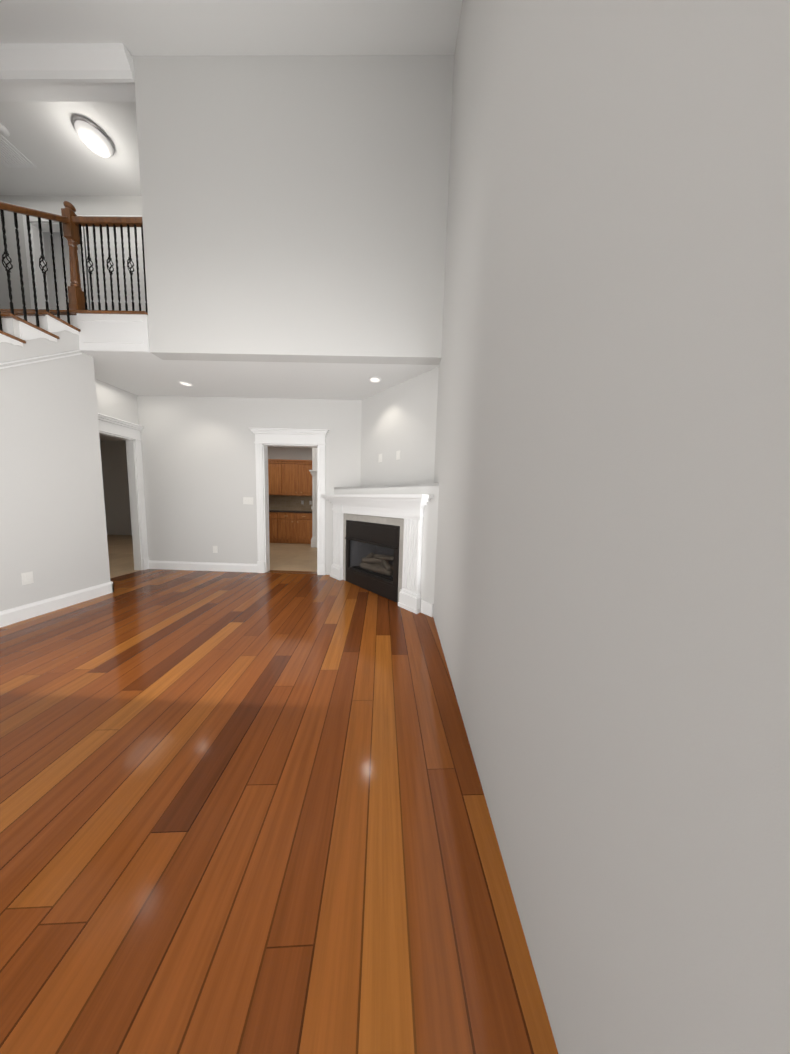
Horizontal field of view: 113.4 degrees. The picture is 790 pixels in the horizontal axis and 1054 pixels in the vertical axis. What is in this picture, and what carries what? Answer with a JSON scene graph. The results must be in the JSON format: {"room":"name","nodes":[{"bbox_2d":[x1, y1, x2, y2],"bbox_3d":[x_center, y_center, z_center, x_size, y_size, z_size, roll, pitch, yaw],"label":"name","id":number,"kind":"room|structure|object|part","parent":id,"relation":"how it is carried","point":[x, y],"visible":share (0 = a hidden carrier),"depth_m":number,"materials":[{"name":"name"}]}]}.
{"room":"living room","nodes":[
{"label":"living room","id":0,"kind":"room"},
{"bbox_2d":[0,351,110,610],"bbox_3d":[-3.568,-0.410,1.391,0.116,2.771,3.406,2,5,1],"label":"wall","id":1,"kind":"structure","parent":0,"point":[53,533],"depth_m":2.62,"materials":[{"name":"white paint"}]},
{"bbox_2d":[21,571,33,584],"bbox_3d":[-3.512,0.489,2.482,0.008,0.115,0.075,2,5,1],"label":"outlet","id":2,"kind":"object","parent":1,"relation":"attached to","point":[27,577],"visible":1,"depth_m":2.48,"materials":[{"name":"white plastic"}]},
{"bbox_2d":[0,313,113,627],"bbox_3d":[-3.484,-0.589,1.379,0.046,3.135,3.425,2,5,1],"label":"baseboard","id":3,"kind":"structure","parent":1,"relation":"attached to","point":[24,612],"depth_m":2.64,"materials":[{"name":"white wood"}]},
{"bbox_2d":[0,102,140,195],"bbox_3d":[-4.248,-4.839,3.248,4.360,0.100,1.330,2,5,1],"label":"ceiling","id":4,"kind":"structure","parent":0,"point":[52,147],"depth_m":3.31,"materials":[{"name":"white paint"}]},
{"bbox_2d":[0,123,9,135],"bbox_3d":[-4.733,-4.771,3.109,0.130,0.035,0.130,2,5,1],"label":"smoke detector","id":5,"kind":"object","parent":4,"relation":"attached to","point":[4,131],"visible":0.98,"depth_m":3.12,"materials":[{"name":"white plastic"}]},
{"bbox_2d":[0,134,35,167],"bbox_3d":[-5.009,-4.803,3.283,0.400,0.019,0.400,2,5,1],"label":"ceiling vent","id":6,"kind":"object","parent":4,"relation":"in","point":[11,156],"visible":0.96,"depth_m":3.37,"materials":[{"name":"white"}]},
{"bbox_2d":[72,115,114,157],"bbox_3d":[-3.664,-4.696,3.164,0.344,0.134,0.344,2,5,1],"label":"light","id":7,"kind":"object","parent":4,"relation":"attached to","point":[94,139],"depth_m":3.11,"materials":[{"name":"white glass"}]},
{"bbox_3d":[-3.663,-4.745,3.159,0.344,0.035,0.344,2,5,1],"label":"hall ceiling light base","id":8,"kind":"part","parent":7,"relation":"part of","materials":[{"name":"white glass"}]},
{"bbox_2d":[95,378,138,424],"bbox_3d":[-4.138,-0.633,3.640,0.120,2.760,1.090,2,5,1],"label":"wall","id":9,"kind":"structure","parent":0,"point":[116,402],"depth_m":3.76,"materials":[{"name":"white paint"}]},
{"bbox_2d":[95,227,142,310],"bbox_3d":[-3.687,-3.453,3.969,1.660,2.007,0.070,2,5,1],"label":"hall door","id":10,"kind":"structure","parent":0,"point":[120,269],"depth_m":3.91,"materials":[{"name":"white"}]},
{"bbox_2d":[0,195,361,574],"bbox_3d":[-2.927,-2.042,4.090,6.900,5.550,0.120,2,5,1],"label":"wall","id":11,"kind":"structure","parent":0,"point":[199,465],"depth_m":4.10,"materials":[{"name":"white paint"}]},
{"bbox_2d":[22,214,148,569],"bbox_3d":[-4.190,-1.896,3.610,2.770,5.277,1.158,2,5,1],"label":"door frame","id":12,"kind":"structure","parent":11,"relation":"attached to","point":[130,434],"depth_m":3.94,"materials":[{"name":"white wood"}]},
{"bbox_2d":[148,560,256,572],"bbox_3d":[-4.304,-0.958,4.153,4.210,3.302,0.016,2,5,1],"label":"baseboard","id":13,"kind":"structure","parent":11,"relation":"attached to","point":[167,565],"depth_m":4.27,"materials":[{"name":"white wood"}]},
{"bbox_2d":[213,546,217,552],"bbox_3d":[-2.947,0.369,4.252,0.075,0.115,0.008,2,5,1],"label":"outlet","id":14,"kind":"object","parent":11,"relation":"attached to","point":[215,550],"visible":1,"depth_m":4.25,"materials":[{"name":"white plastic"}]},
{"bbox_2d":[243,497,253,504],"bbox_3d":[-2.354,-0.420,4.163,0.165,0.115,0.012,2,5,1],"label":"light switch","id":15,"kind":"object","parent":11,"relation":"attached to","point":[247,500],"visible":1,"depth_m":4.16,"materials":[{"name":"white plastic"}]},
{"bbox_2d":[249,427,328,574],"bbox_3d":[-1.665,-0.377,4.178,1.224,2.292,0.202,2,5,1],"label":"door frame","id":16,"kind":"structure","parent":11,"relation":"attached to","point":[265,438],"depth_m":4.11,"materials":[{"name":"white wood"}]},
{"bbox_2d":[100,441,311,534],"bbox_3d":[-4.093,-1.012,7.678,9.300,2.760,0.120,2,5,1],"label":"wall","id":17,"kind":"structure","parent":0,"point":[115,485],"depth_m":7.66,"materials":[{"name":"white paint"}]},
{"bbox_2d":[268,459,279,494],"bbox_3d":[-3.630,-1.385,7.395,0.963,0.939,0.343,2,5,1],"label":"upper cabinet","id":18,"kind":"object","parent":17,"relation":"attached to","point":[273,464],"depth_m":7.22,"materials":[{"name":"brown wood"}]},
{"bbox_2d":[280,459,311,494],"bbox_3d":[-2.668,-1.355,7.377,0.962,0.939,0.343,2,5,1],"label":"upper cabinet","id":19,"kind":"object","parent":17,"relation":"attached to","point":[295,476],"depth_m":7.21,"materials":[{"name":"brown wood"}]},
{"bbox_3d":[-2.588,-0.715,7.593,0.310,0.110,0.006,2,5,1],"label":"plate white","id":20,"kind":"part","parent":19,"relation":"part of","materials":[{"name":"white"}]},
{"bbox_2d":[0,0,461,55],"bbox_3d":[-2.116,-2.926,-0.932,5.430,3.070,7.300,2,5,1],"label":"ceiling","id":21,"kind":"structure","parent":0,"point":[258,27],"depth_m":2.34,"materials":[{"name":"white paint"}]},
{"bbox_2d":[54,315,438,440],"bbox_3d":[-4.097,-2.358,5.257,9.300,0.372,4.848,2,5,1],"label":"ceiling","id":22,"kind":"structure","parent":0,"point":[144,373],"depth_m":3.33,"materials":[{"name":"white paint"}]},
{"bbox_2d":[178,381,193,386],"bbox_3d":[-2.888,-1.975,3.584,0.170,0.006,0.170,2,5,1],"label":"recessed light","id":23,"kind":"object","parent":22,"relation":"in","point":[192,385],"visible":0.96,"depth_m":3.57,"materials":[{"name":"white"}]},
{"bbox_2d":[368,376,381,382],"bbox_3d":[-0.255,-1.873,3.306,0.170,0.006,0.170,2,5,1],"label":"recessed light","id":24,"kind":"object","parent":22,"relation":"in","point":[380,379],"depth_m":3.30,"materials":[{"name":"white"}]},
{"bbox_3d":[-0.255,-1.874,3.306,0.124,0.004,0.124,2,5,1],"label":"recessed ceiling light lens","id":25,"kind":"part","parent":24,"relation":"part of","materials":[{"name":"white glass"}]},
{"bbox_2d":[0,535,557,1053],"bbox_3d":[-4.157,0.971,1.978,9.500,0.120,12.000,2,5,1],"label":"floor","id":26,"kind":"structure","parent":0,"point":[244,813],"depth_m":0.94,"materials":[{"name":"brown wood"}]},
{"bbox_2d":[0,201,147,362],"bbox_3d":[-3.742,-0.976,-0.599,1.967,4.262,7.242,2,5,1],"label":"staircase","id":27,"kind":"structure","parent":26,"relation":"on","point":[25,333],"depth_m":2.70,"materials":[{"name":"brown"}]},
{"bbox_2d":[269,511,275,542],"bbox_3d":[-3.672,-0.020,7.383,0.963,0.856,0.623,2,5,1],"label":"base cabinet","id":28,"kind":"object","parent":26,"relation":"on","point":[272,514],"depth_m":7.07,"materials":[{"name":"brown wood"}]},
{"bbox_2d":[265,570,316,574],"bbox_3d":[-1.696,0.756,4.327,0.880,0.007,0.160,2,5,1],"label":"threshold","id":29,"kind":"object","parent":26,"relation":"on","point":[293,572],"depth_m":4.32,"materials":[{"name":"brown wood"}]},
{"bbox_2d":[276,511,311,543],"bbox_3d":[-2.710,0.010,7.365,0.962,0.856,0.623,2,5,1],"label":"base cabinet","id":30,"kind":"object","parent":26,"relation":"on","point":[291,526],"depth_m":7.06,"materials":[{"name":"brown wood"}]},
{"bbox_2d":[309,448,316,547],"bbox_3d":[-1.934,-0.858,6.702,0.420,2.752,0.420,2,5,1],"label":"trim","id":31,"kind":"structure","parent":26,"relation":"on","point":[313,471],"depth_m":6.56,"materials":[{"name":"white wood"}]},
{"bbox_2d":[321,494,432,616],"bbox_3d":[-0.246,0.221,3.545,0.545,1.300,2.115,-4,7,-44],"label":"fireplace","id":32,"kind":"object","parent":26,"relation":"on","point":[377,545],"visible":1,"depth_m":3.31,"materials":[{"name":"white wood"}]},
{"bbox_3d":[-0.333,0.431,3.525,0.002,0.410,0.970,-4,7,-44],"label":"fire glass","id":33,"kind":"part","parent":32,"relation":"part of","materials":[{"name":"black glass"}]},
{"bbox_2d":[133,55,453,364],"bbox_3d":[-1.039,-3.422,2.721,3.160,3.140,0.150,2,5,1],"label":"wall","id":34,"kind":"structure","parent":0,"point":[294,208],"depth_m":2.66,"materials":[{"name":"white paint"}]},
{"bbox_2d":[0,43,135,101],"bbox_3d":[-4.455,-4.651,2.678,3.740,0.320,0.350,2,5,1],"label":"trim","id":35,"kind":"structure","parent":34,"relation":"attached to","point":[66,72],"depth_m":2.56,"materials":[{"name":"white paint"}]},
{"bbox_2d":[80,313,149,351],"bbox_3d":[-3.025,-2.097,2.801,0.728,0.375,0.020,2,5,1],"label":"trim","id":36,"kind":"structure","parent":34,"relation":"attached to","point":[116,332],"depth_m":2.80,"materials":[{"name":"white paint"}]},
{"bbox_2d":[334,367,438,616],"bbox_3d":[-0.262,-0.498,3.388,1.454,2.760,1.454,2,5,1],"label":"wall","id":37,"kind":"structure","parent":0,"point":[401,417],"depth_m":3.30,"materials":[{"name":"white paint"}]},
{"bbox_2d":[396,451,399,459],"bbox_3d":[0.043,-0.959,3.467,0.008,0.115,0.075,-4,7,-44],"label":"electrical outlet","id":38,"kind":"object","parent":37,"relation":"attached to","point":[397,455],"visible":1,"depth_m":3.47,"materials":[{"name":"white plastic"}]},
{"bbox_2d":[433,0,789,1053],"bbox_3d":[0.544,-1.878,1.541,0.140,5.900,12.140,2,5,1],"label":"wall","id":39,"kind":"structure","parent":0,"point":[611,614],"depth_m":0.44,"materials":[{"name":"white paint"}]},
{"label":"outside","id":40,"kind":"structure","parent":0,"visible":0},
{"bbox_2d":[43,232,83,309],"bbox_3d":[-5.771,-3.748,4.392,2.900,2.397,0.020,2,5,1],"label":"hall door","id":41,"kind":"structure","parent":40,"point":[58,268],"depth_m":4.33,"materials":[{"name":"white"}]}
]}

